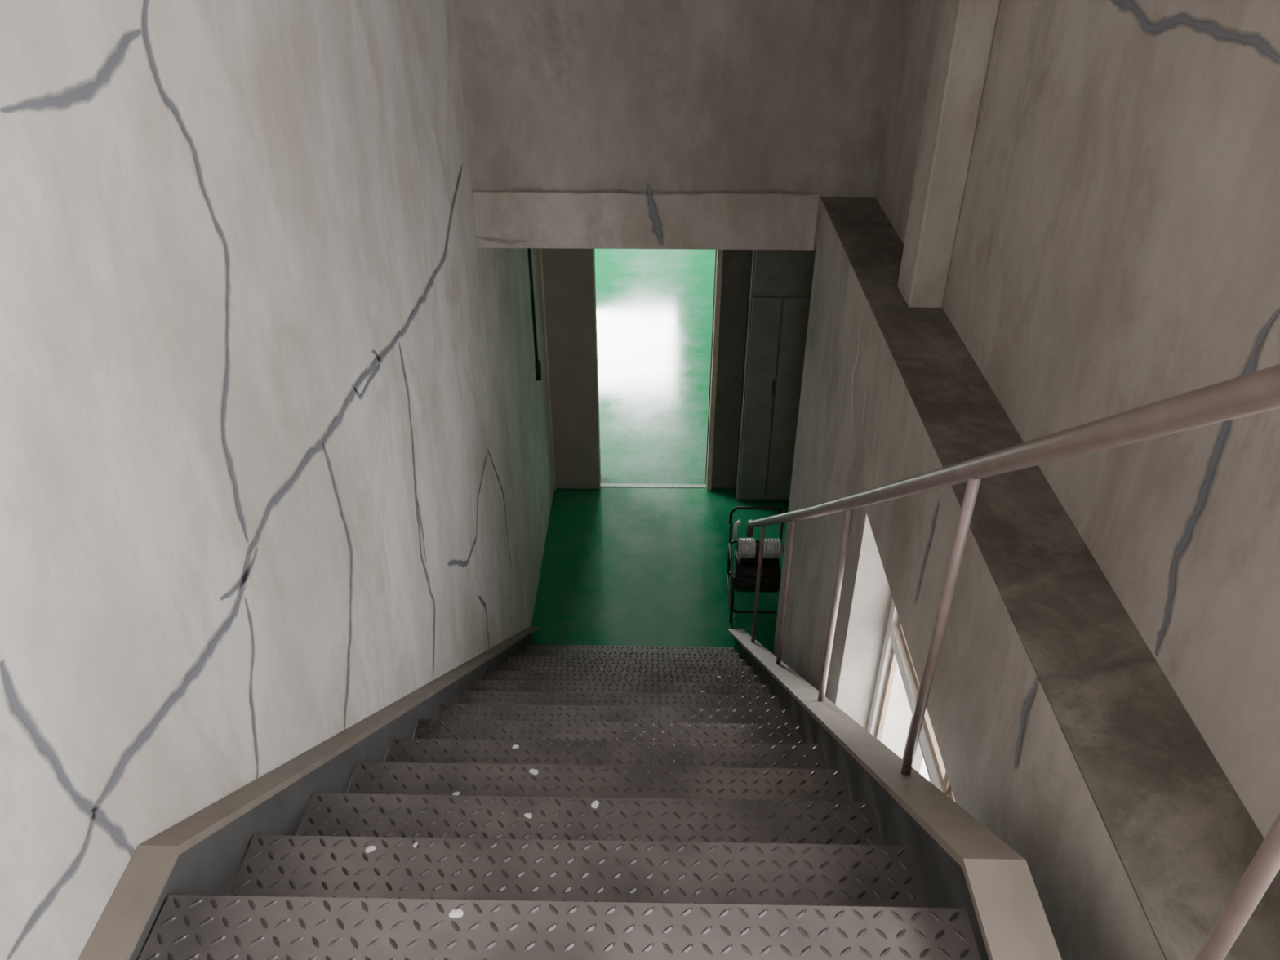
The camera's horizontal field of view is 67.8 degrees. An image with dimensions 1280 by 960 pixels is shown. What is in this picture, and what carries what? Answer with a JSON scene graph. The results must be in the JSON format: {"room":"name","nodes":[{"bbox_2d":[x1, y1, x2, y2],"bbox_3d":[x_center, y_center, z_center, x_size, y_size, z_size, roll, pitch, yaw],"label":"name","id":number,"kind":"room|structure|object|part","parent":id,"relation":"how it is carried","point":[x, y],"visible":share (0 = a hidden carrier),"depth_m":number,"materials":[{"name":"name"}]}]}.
{"room":"stairwell","nodes":[
{"label":"stairwell","id":0,"kind":"room"},
{"bbox_2d":[0,0,554,959],"bbox_3d":[-0.814,-0.078,2.280,0.200,5.600,8.250,1,34,1],"label":"wall","id":1,"kind":"structure","parent":0,"point":[329,137],"depth_m":1.67,"materials":[{"name":"white paint"}]},
{"bbox_2d":[0,0,511,959],"bbox_3d":[-0.706,0.137,2.812,0.001,3.012,3.302,1,34,1],"label":"crack","id":2,"kind":"object","parent":1,"relation":"attached to","point":[86,91],"depth_m":1.48,"materials":[{"name":"grey"}]},
{"bbox_2d":[528,248,542,380],"bbox_3d":[-0.636,-1.213,5.613,0.030,1.390,0.040,1,34,1],"label":"cable","id":3,"kind":"object","parent":1,"relation":"attached to","point":[538,366],"visible":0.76,"depth_m":5.77,"materials":[{"name":"black rubber"}]},
{"bbox_2d":[593,248,751,488],"bbox_3d":[0.310,-1.066,6.465,1.900,2.600,0.150,1,34,1],"label":"doorway","id":4,"kind":"structure","parent":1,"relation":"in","point":[735,263],"depth_m":6.56,"materials":[{"name":"paint"}]},
{"bbox_2d":[539,248,555,489],"bbox_3d":[-0.633,-0.854,6.507,0.013,2.200,0.049,1,34,1],"label":"door frame","id":5,"kind":"object","parent":4,"relation":"attached to","point":[540,249],"visible":0.64,"depth_m":6.52,"materials":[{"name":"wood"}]},
{"bbox_2d":[705,249,723,490],"bbox_3d":[0.115,-0.869,6.583,0.830,2.140,0.200,1,34,1],"label":"door frame","id":6,"kind":"structure","parent":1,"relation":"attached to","point":[718,269],"depth_m":6.52,"materials":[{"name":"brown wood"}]},
{"bbox_2d":[542,248,599,488],"bbox_3d":[-0.461,-0.823,6.523,0.330,2.110,0.038,1,34,1],"label":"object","id":7,"kind":"structure","parent":0,"point":[569,283],"depth_m":6.52,"materials":[{"name":"paint"}]},
{"bbox_2d":[529,248,789,657],"bbox_3d":[0.193,0.604,6.439,6.200,0.150,14.750,1,34,1],"label":"floor","id":8,"kind":"structure","parent":0,"point":[620,566],"depth_m":6.92,"materials":[{"name":"green paint"}]},
{"bbox_2d":[78,626,1062,959],"bbox_3d":[-0.085,1.586,2.322,1.289,2.784,6.500,1,34,1],"label":"staircase","id":9,"kind":"structure","parent":8,"relation":"on","point":[525,801],"depth_m":1.74,"materials":[{"name":"metal"}]},
{"bbox_2d":[746,364,1279,959],"bbox_3d":[0.530,0.874,1.898,0.035,3.220,6.008,1,34,1],"label":"stair handrail","id":10,"kind":"object","parent":9,"relation":"on","point":[1258,391],"visible":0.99,"depth_m":1.15,"materials":[{"name":"grey metal"}]},
{"bbox_2d":[600,483,706,488],"bbox_3d":[0.097,0.042,7.143,0.795,0.004,0.040,1,34,1],"label":"threshold","id":11,"kind":"object","parent":8,"relation":"on","point":[618,485],"visible":0.93,"depth_m":7.14,"materials":[{"name":"grey metal"}]},
{"bbox_2d":[725,506,785,622],"bbox_3d":[0.725,0.523,5.875,0.350,0.610,0.399,1,34,1],"label":"air compressor","id":12,"kind":"object","parent":8,"relation":"on","point":[744,579],"visible":0.83,"depth_m":5.79,"materials":[{"name":"black metal"}]},
{"bbox_3d":[0.730,0.625,5.930,0.340,0.150,0.150,1,34,1],"label":"tank","id":13,"kind":"part","parent":12,"relation":"part of","materials":[{"name":"black metal"}]},
{"bbox_3d":[0.723,0.471,5.840,0.265,0.195,0.220,1,34,1],"label":"motor","id":14,"kind":"part","parent":12,"relation":"part of","materials":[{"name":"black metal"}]},
{"bbox_2d":[735,249,815,501],"bbox_3d":[0.904,-0.834,6.387,0.395,2.300,0.205,1,34,1],"label":"tall cabinet","id":15,"kind":"object","parent":8,"relation":"on","point":[780,281],"visible":0.77,"depth_m":6.35,"materials":[{"name":"grey metal"}]},
{"bbox_2d":[453,0,902,249],"bbox_3d":[0.208,-2.268,3.220,1.770,3.000,0.200,1,34,1],"label":"wall","id":16,"kind":"structure","parent":0,"point":[792,96],"depth_m":3.63,"materials":[{"name":"paint"}]},
{"bbox_2d":[471,191,819,250],"bbox_3d":[0.021,-1.060,3.901,1.400,0.235,0.014,1,34,1],"label":"beam","id":17,"kind":"structure","parent":16,"relation":"attached to","point":[502,220],"depth_m":3.89,"materials":[{"name":"grey paint"}]},
{"bbox_2d":[646,184,663,245],"bbox_3d":[0.062,-1.076,3.877,0.087,0.253,0.001,1,34,1],"label":"crack","id":18,"kind":"object","parent":16,"relation":"attached to","point":[655,218],"depth_m":3.88,"materials":[{"name":"grey concrete"}]},
{"bbox_2d":[773,199,1165,959],"bbox_3d":[0.855,1.710,2.107,0.360,2.816,6.040,1,34,1],"label":"wall","id":19,"kind":"structure","parent":0,"point":[860,427],"depth_m":2.40,"materials":[{"name":"grey paint"}]},
{"bbox_2d":[866,598,955,801],"bbox_3d":[0.842,1.048,2.736,0.040,1.320,1.420,1,34,1],"label":"window","id":20,"kind":"structure","parent":19,"relation":"in","point":[895,651],"depth_m":3.06,"materials":[{"name":"paint"}]},
{"bbox_2d":[913,500,1037,768],"bbox_3d":[0.683,0.328,2.003,0.001,0.412,0.694,1,34,1],"label":"crack","id":21,"kind":"object","parent":19,"relation":"attached to","point":[1026,704],"depth_m":1.70,"materials":[{"name":"grey"}]},
{"bbox_2d":[821,196,1279,959],"bbox_3d":[0.781,0.536,1.326,0.217,0.004,6.040,1,34,1],"label":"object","id":22,"kind":"structure","parent":19,"relation":"on","point":[1184,839],"depth_m":1.65,"materials":[{"name":"concrete"}]},
{"bbox_2d":[875,0,1279,838],"bbox_3d":[0.963,-0.618,0.552,0.145,2.784,6.040,1,34,1],"label":"wall","id":23,"kind":"structure","parent":0,"point":[1117,246],"depth_m":1.70,"materials":[{"name":"grey paint"}]},
{"bbox_2d":[897,0,999,307],"bbox_3d":[0.874,-1.728,2.212,0.105,2.780,0.170,1,34,1],"label":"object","id":24,"kind":"structure","parent":23,"relation":"attached to","point":[966,28],"depth_m":2.67,"materials":[{"name":"grey paint"}]},
{"bbox_2d":[1112,0,1279,656],"bbox_3d":[0.903,-0.338,1.764,0.001,0.947,0.917,1,34,1],"label":"crack","id":25,"kind":"object","parent":23,"relation":"attached to","point":[1211,28],"depth_m":1.52,"materials":[{"name":"grey concrete"}]}
]}

